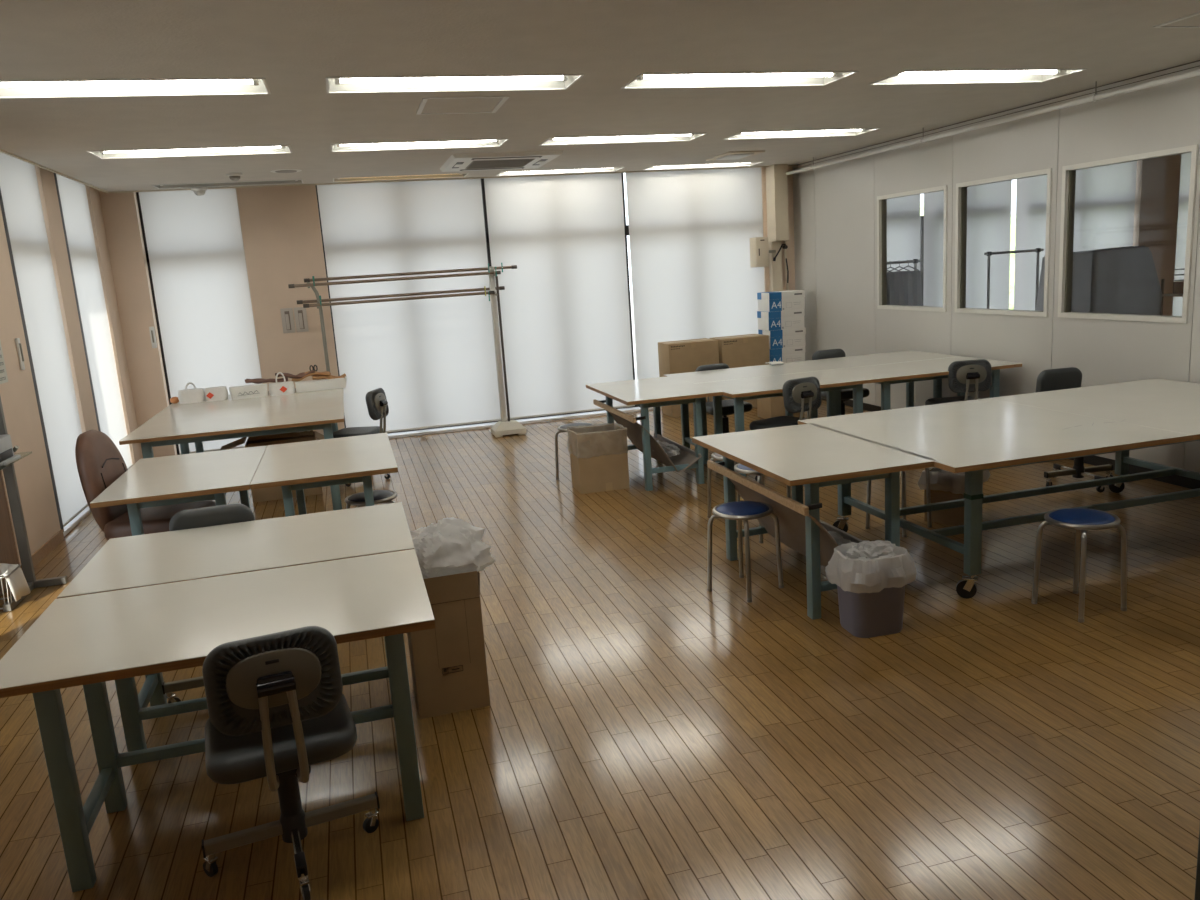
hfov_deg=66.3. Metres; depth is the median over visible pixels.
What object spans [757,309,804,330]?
box
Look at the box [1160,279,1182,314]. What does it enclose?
wire shelf
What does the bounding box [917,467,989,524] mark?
bin
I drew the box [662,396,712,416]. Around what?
carton
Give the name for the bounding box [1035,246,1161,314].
screen
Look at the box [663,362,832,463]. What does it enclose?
work table
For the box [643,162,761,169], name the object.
ceiling light
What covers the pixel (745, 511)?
round stool
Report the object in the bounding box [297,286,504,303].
rod
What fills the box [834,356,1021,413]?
work table
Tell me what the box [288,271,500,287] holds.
rod
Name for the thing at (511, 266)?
rod
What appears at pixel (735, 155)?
ceiling vent
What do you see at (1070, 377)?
office chair
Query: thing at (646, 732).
floor
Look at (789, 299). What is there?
box
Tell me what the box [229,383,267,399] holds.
box
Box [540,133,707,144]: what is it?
ceiling light
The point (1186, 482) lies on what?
baseboard
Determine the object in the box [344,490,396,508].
round stool
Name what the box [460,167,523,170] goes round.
outlet
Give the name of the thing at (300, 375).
piece
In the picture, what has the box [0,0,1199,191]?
ceiling
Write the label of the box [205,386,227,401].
box
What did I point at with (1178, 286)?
wooden crate
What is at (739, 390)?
work table
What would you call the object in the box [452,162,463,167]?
outlet
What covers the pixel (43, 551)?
baseboard
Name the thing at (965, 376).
office chair
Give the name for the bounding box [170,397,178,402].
ball
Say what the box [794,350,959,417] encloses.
work table
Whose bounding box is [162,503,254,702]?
office chair
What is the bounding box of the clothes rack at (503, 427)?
[306,266,526,437]
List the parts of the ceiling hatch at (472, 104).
panel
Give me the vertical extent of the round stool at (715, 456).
0.435 m
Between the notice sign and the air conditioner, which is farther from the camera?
the air conditioner
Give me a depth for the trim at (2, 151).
9.19 m
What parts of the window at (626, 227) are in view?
sill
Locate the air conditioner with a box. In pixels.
[440,151,562,171]
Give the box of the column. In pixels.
[765,164,788,241]
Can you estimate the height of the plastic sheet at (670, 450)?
0.097 m
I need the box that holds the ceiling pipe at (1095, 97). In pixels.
[786,69,1199,174]
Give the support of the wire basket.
on the floor
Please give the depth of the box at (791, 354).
10.32 m
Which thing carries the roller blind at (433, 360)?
attached to the window at (446, 429)
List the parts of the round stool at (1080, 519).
leg, leg, leg, leg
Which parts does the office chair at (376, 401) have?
seat, backrest, plate, post, post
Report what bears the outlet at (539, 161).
attached to the air conditioner
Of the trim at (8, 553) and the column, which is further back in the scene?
the column
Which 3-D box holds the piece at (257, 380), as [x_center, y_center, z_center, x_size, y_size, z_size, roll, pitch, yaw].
[-3.092,-0.645,8.522,0.379,0.059,0.183,-7,12,-17]
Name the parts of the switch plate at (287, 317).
handle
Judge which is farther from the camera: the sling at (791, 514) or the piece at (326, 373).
the piece at (326, 373)
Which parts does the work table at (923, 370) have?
leg, leg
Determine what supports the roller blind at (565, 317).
attached to the window at (548, 418)
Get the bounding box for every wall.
[0,166,142,566]
[99,154,1180,456]
[793,66,1199,472]
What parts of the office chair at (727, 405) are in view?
backrest, seat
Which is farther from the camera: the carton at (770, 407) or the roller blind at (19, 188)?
the carton at (770, 407)
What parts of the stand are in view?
post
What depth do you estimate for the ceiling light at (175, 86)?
4.49 m
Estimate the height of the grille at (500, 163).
0.009 m
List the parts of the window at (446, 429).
sill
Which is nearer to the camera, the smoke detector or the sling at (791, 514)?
the sling at (791, 514)
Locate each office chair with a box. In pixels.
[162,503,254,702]
[202,626,379,899]
[333,388,389,486]
[695,363,752,434]
[749,376,820,480]
[812,349,869,414]
[925,359,991,404]
[1035,367,1112,492]
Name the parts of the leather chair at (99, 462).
backrest, seat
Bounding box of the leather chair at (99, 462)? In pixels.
[75,430,215,539]
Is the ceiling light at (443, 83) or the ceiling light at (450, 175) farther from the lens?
the ceiling light at (450, 175)
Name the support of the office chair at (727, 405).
on the floor
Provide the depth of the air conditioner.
7.98 m
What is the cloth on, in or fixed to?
in the wire basket
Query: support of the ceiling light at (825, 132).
attached to the ceiling
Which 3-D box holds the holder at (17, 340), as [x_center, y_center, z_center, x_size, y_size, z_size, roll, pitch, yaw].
[-3.834,-0.636,6.080,0.024,0.210,0.045,-7,12,-15]
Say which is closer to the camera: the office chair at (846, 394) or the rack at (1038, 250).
the office chair at (846, 394)
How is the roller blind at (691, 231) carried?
attached to the wall at (280, 226)
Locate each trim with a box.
[0,149,795,192]
[0,173,100,531]
[0,470,18,595]
[769,241,782,291]
[792,61,1199,168]
[920,216,923,305]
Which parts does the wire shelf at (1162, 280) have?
post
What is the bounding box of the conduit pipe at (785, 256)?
[784,241,788,290]
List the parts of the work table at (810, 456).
leg, leg, leg, leg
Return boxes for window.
[63,506,90,535]
[136,192,262,454]
[315,185,497,438]
[481,178,637,423]
[621,173,661,411]
[877,185,947,311]
[955,168,1051,316]
[1058,145,1197,322]
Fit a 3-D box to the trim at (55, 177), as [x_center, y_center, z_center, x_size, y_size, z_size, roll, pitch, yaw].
[-4.161,-0.876,6.957,0.074,2.770,1.538,-7,12,-15]
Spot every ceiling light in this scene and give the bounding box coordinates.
[0,77,270,98]
[87,145,291,158]
[152,179,302,188]
[326,74,583,92]
[330,139,508,151]
[333,173,468,181]
[496,167,624,175]
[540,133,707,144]
[621,71,858,88]
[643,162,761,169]
[724,128,879,139]
[869,68,1086,84]
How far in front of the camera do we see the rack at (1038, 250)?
9.84 m
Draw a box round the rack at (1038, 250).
[984,248,1043,308]
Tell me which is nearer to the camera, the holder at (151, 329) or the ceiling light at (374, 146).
the ceiling light at (374, 146)
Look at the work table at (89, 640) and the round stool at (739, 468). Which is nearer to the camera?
the work table at (89, 640)
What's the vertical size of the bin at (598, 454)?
0.466 m
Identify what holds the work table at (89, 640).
on the floor
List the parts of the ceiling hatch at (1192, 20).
panel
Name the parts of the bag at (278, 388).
handle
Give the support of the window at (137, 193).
in the wall at (280, 226)
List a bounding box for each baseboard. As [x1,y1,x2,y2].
[21,458,142,570]
[821,398,1199,488]
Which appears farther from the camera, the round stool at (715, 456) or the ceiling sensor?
the ceiling sensor
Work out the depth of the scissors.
8.69 m
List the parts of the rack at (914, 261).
rail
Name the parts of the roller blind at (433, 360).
rail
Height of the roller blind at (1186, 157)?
2.702 m
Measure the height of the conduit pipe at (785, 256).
2.490 m
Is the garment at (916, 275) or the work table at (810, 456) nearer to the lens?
the work table at (810, 456)
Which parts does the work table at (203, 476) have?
leg, leg, leg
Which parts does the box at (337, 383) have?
lid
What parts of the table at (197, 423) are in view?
leg, leg, leg, leg, leg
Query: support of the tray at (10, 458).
on the device
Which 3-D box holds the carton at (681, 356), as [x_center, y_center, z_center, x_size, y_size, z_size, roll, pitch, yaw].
[0.969,-0.998,10.056,0.570,0.389,0.361,-7,12,-15]
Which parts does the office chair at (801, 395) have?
seat, backrest, post, plate, post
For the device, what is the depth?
5.13 m
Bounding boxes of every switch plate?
[280,308,294,332]
[294,307,308,331]
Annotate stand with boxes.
[0,397,67,611]
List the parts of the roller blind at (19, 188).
rail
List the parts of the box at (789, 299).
blue panel, lid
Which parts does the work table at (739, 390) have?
leg, leg, leg, leg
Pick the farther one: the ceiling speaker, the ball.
the ball
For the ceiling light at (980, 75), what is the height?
0.081 m
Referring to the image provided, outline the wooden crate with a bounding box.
[1173,281,1183,293]
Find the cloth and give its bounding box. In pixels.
[0,563,30,600]
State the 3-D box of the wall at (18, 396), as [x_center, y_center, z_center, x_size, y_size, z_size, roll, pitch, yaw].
[-3.339,-0.279,3.774,0.260,2.800,10.840,-7,12,-15]
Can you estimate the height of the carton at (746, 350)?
0.389 m
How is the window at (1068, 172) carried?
in the wall at (835, 205)
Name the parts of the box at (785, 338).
blue panel, lid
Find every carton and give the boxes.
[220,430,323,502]
[407,571,489,718]
[658,338,718,376]
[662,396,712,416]
[709,334,769,367]
[722,396,756,407]
[757,396,803,418]
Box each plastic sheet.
[657,440,679,456]
[828,531,854,544]
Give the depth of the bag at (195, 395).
8.17 m
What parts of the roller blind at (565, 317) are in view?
rail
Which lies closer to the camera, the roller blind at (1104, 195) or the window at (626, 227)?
the window at (626, 227)
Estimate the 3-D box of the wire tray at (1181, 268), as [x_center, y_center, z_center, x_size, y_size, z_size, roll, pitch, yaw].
[5.543,-1.615,8.395,0.444,0.108,0.286,-7,12,-15]
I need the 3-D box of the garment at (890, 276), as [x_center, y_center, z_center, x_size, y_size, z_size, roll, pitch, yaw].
[2.936,-1.529,9.572,0.060,0.858,0.440,-7,12,-15]
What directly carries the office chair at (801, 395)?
on the floor
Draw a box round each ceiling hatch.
[416,96,508,114]
[1153,12,1199,27]
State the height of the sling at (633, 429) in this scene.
0.456 m
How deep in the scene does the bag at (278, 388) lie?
8.34 m
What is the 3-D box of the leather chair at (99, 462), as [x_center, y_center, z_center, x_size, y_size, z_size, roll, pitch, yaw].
[-2.479,0.339,5.115,0.652,0.955,0.546,-4,11,-3]
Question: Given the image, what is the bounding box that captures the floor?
[0,400,1199,899]
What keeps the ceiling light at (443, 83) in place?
attached to the ceiling
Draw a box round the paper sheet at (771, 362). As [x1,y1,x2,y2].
[766,361,783,363]
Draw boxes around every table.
[0,549,434,891]
[57,502,414,751]
[90,445,266,535]
[119,388,343,510]
[250,433,397,516]
[586,376,722,490]
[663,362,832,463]
[692,423,935,619]
[696,369,883,476]
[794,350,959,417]
[798,379,1199,598]
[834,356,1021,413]
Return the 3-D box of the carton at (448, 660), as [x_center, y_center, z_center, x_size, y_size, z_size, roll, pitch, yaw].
[-0.611,0.720,3.624,0.286,0.552,0.280,-7,12,-16]
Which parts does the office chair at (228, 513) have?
backrest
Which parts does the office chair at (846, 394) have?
backrest, seat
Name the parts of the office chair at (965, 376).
seat, post, backrest, plate, post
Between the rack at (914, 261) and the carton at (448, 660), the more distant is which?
the rack at (914, 261)
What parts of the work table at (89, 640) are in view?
leg, leg, leg, leg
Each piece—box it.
[245,377,287,383]
[275,370,314,378]
[292,371,330,380]
[312,373,345,379]
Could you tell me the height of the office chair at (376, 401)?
0.767 m
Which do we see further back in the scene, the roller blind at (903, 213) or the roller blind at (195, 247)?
the roller blind at (903, 213)
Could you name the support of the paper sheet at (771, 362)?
on the work table at (790, 367)
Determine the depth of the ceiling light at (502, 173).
9.53 m
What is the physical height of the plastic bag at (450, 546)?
0.288 m
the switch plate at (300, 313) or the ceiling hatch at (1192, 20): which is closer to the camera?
the ceiling hatch at (1192, 20)
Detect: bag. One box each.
[178,383,205,403]
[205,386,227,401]
[268,372,294,395]
[410,517,494,578]
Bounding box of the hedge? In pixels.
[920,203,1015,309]
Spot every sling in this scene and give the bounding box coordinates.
[593,399,701,471]
[707,460,862,566]
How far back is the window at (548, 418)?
10.24 m
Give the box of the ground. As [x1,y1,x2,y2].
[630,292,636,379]
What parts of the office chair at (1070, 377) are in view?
backrest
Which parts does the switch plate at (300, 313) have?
handle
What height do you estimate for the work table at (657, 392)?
0.695 m
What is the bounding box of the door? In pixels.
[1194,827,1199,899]
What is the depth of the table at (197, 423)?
6.93 m
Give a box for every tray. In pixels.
[2,454,20,465]
[1173,268,1184,280]
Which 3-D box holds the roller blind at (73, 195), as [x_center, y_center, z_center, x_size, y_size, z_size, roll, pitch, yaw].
[-4.468,-1.086,8.146,0.044,2.709,0.942,-7,12,-15]
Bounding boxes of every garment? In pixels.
[887,261,903,304]
[887,270,894,304]
[890,260,912,305]
[896,263,921,305]
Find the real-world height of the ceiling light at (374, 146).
0.081 m
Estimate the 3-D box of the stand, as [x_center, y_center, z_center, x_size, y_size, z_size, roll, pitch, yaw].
[-3.346,0.123,5.216,0.290,1.450,0.620,-7,12,-15]
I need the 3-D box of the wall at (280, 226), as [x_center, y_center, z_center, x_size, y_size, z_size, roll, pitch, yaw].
[1.293,-1.948,10.593,12.950,2.800,0.340,-7,12,-15]
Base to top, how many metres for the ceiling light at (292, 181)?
0.081 m
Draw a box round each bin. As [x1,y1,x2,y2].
[568,424,629,493]
[825,540,916,637]
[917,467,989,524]
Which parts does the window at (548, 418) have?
sill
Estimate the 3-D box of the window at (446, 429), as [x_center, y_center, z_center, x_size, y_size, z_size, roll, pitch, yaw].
[-2.003,-1.560,9.739,1.715,2.800,0.325,-7,12,-15]
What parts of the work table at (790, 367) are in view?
leg, leg, leg, leg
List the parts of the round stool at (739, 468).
leg, leg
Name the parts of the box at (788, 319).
blue panel, lid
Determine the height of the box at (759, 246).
0.330 m
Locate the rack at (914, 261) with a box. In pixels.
[887,259,920,270]
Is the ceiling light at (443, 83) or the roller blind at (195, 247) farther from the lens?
the roller blind at (195, 247)
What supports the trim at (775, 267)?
attached to the wall at (280, 226)
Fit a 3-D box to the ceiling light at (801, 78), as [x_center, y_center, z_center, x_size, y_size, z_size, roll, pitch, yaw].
[0.787,-2.132,5.192,1.289,0.081,0.379,-7,12,-15]
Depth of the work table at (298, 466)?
5.00 m
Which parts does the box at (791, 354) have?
blue panel, lid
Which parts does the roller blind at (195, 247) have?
rail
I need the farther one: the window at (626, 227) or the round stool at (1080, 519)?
the window at (626, 227)
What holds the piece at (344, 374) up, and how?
on the box at (337, 383)
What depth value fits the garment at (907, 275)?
9.43 m
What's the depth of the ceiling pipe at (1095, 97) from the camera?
6.69 m
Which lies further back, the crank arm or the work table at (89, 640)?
the crank arm
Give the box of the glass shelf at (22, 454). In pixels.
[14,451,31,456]
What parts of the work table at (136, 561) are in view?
leg, leg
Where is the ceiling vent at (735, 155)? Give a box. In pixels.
[706,150,764,160]
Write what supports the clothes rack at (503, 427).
on the floor
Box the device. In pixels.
[0,434,20,466]
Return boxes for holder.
[15,338,24,369]
[149,327,156,347]
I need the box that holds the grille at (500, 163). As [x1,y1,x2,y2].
[465,159,534,168]
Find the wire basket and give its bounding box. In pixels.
[0,564,20,609]
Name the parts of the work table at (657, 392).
leg, leg, leg, leg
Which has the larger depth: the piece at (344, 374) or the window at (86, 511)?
the piece at (344, 374)
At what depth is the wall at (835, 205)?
7.40 m
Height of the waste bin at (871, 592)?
0.368 m
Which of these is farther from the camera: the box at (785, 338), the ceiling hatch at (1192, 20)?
the box at (785, 338)
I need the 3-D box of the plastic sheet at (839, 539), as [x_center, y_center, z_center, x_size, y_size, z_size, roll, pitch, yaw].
[1.150,0.472,4.500,0.176,0.110,0.530,-7,12,-15]
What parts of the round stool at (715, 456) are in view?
leg, leg, leg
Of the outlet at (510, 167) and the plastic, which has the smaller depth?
the plastic
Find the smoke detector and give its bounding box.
[226,173,242,180]
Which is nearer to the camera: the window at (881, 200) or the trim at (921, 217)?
the window at (881, 200)
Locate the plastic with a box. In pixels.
[846,540,896,559]
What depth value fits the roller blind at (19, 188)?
6.74 m
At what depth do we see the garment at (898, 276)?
9.40 m
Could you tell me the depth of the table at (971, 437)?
4.86 m
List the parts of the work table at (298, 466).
leg, leg, leg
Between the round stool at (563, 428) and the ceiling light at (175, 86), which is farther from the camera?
the round stool at (563, 428)
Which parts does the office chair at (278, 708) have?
post, name plate, backrest, plate, seat, seat plate, post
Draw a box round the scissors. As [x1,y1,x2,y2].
[309,365,317,370]
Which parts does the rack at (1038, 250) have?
rail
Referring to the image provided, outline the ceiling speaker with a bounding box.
[270,169,301,172]
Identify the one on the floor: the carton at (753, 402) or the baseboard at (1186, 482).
the carton at (753, 402)
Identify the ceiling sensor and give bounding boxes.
[191,186,207,195]
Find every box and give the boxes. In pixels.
[229,383,267,399]
[295,376,346,392]
[750,237,775,267]
[757,290,804,311]
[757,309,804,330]
[758,327,805,348]
[769,346,804,362]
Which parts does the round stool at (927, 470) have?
leg, leg, leg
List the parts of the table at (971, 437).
leg, leg, leg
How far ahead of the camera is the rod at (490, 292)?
8.96 m
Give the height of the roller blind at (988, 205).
2.702 m
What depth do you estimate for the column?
10.35 m
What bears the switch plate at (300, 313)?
attached to the wall at (280, 226)
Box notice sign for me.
[0,341,7,383]
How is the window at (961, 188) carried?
in the wall at (835, 205)
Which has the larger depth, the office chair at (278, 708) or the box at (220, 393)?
the box at (220, 393)
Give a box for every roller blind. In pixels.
[0,152,87,527]
[56,174,132,468]
[139,188,261,454]
[317,179,500,432]
[484,173,634,419]
[626,167,764,378]
[887,194,919,271]
[923,180,1011,308]
[1014,161,1136,309]
[1172,152,1191,315]
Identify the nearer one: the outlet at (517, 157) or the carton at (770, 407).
the outlet at (517, 157)
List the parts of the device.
casing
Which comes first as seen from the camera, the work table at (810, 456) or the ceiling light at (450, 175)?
the work table at (810, 456)
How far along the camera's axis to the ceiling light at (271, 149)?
6.62 m
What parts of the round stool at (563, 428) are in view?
leg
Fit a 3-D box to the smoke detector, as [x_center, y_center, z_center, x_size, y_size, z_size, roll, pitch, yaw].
[-3.150,-2.355,7.923,0.130,0.055,0.130,-7,12,-15]
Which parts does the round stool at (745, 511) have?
leg, leg, leg, leg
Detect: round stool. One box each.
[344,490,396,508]
[555,423,594,479]
[707,452,764,525]
[707,501,783,602]
[734,463,790,542]
[865,468,931,536]
[1031,508,1126,621]
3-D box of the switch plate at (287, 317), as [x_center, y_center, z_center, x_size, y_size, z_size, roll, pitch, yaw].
[-3.172,-1.316,9.337,0.118,0.249,0.021,-7,12,-15]
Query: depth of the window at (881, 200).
8.93 m
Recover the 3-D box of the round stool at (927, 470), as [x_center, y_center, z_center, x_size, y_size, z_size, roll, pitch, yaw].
[1.775,0.255,5.464,0.300,0.435,0.300,-12,14,-36]
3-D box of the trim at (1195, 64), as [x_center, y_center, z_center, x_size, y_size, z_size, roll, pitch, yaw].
[3.685,-2.307,5.392,0.062,0.022,10.840,-7,12,-15]
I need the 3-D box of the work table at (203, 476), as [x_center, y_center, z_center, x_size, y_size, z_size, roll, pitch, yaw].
[-2.239,0.453,5.130,0.728,0.695,1.170,-7,12,-15]
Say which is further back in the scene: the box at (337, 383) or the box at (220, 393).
the box at (337, 383)
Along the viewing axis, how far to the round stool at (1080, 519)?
4.05 m
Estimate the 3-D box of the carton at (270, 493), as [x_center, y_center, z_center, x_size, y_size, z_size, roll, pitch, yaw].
[-2.601,0.130,7.387,0.809,0.492,0.440,-7,12,-17]
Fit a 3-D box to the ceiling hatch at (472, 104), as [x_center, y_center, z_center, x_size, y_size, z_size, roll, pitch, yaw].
[-0.820,-2.033,5.423,0.488,0.007,0.517,-7,12,-15]
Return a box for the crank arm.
[773,244,787,260]
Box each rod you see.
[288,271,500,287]
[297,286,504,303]
[303,291,494,307]
[304,265,516,282]
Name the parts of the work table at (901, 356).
leg, leg, leg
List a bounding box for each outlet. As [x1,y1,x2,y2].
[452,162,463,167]
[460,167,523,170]
[471,156,541,159]
[533,159,547,164]
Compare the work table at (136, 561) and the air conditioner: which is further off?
the air conditioner

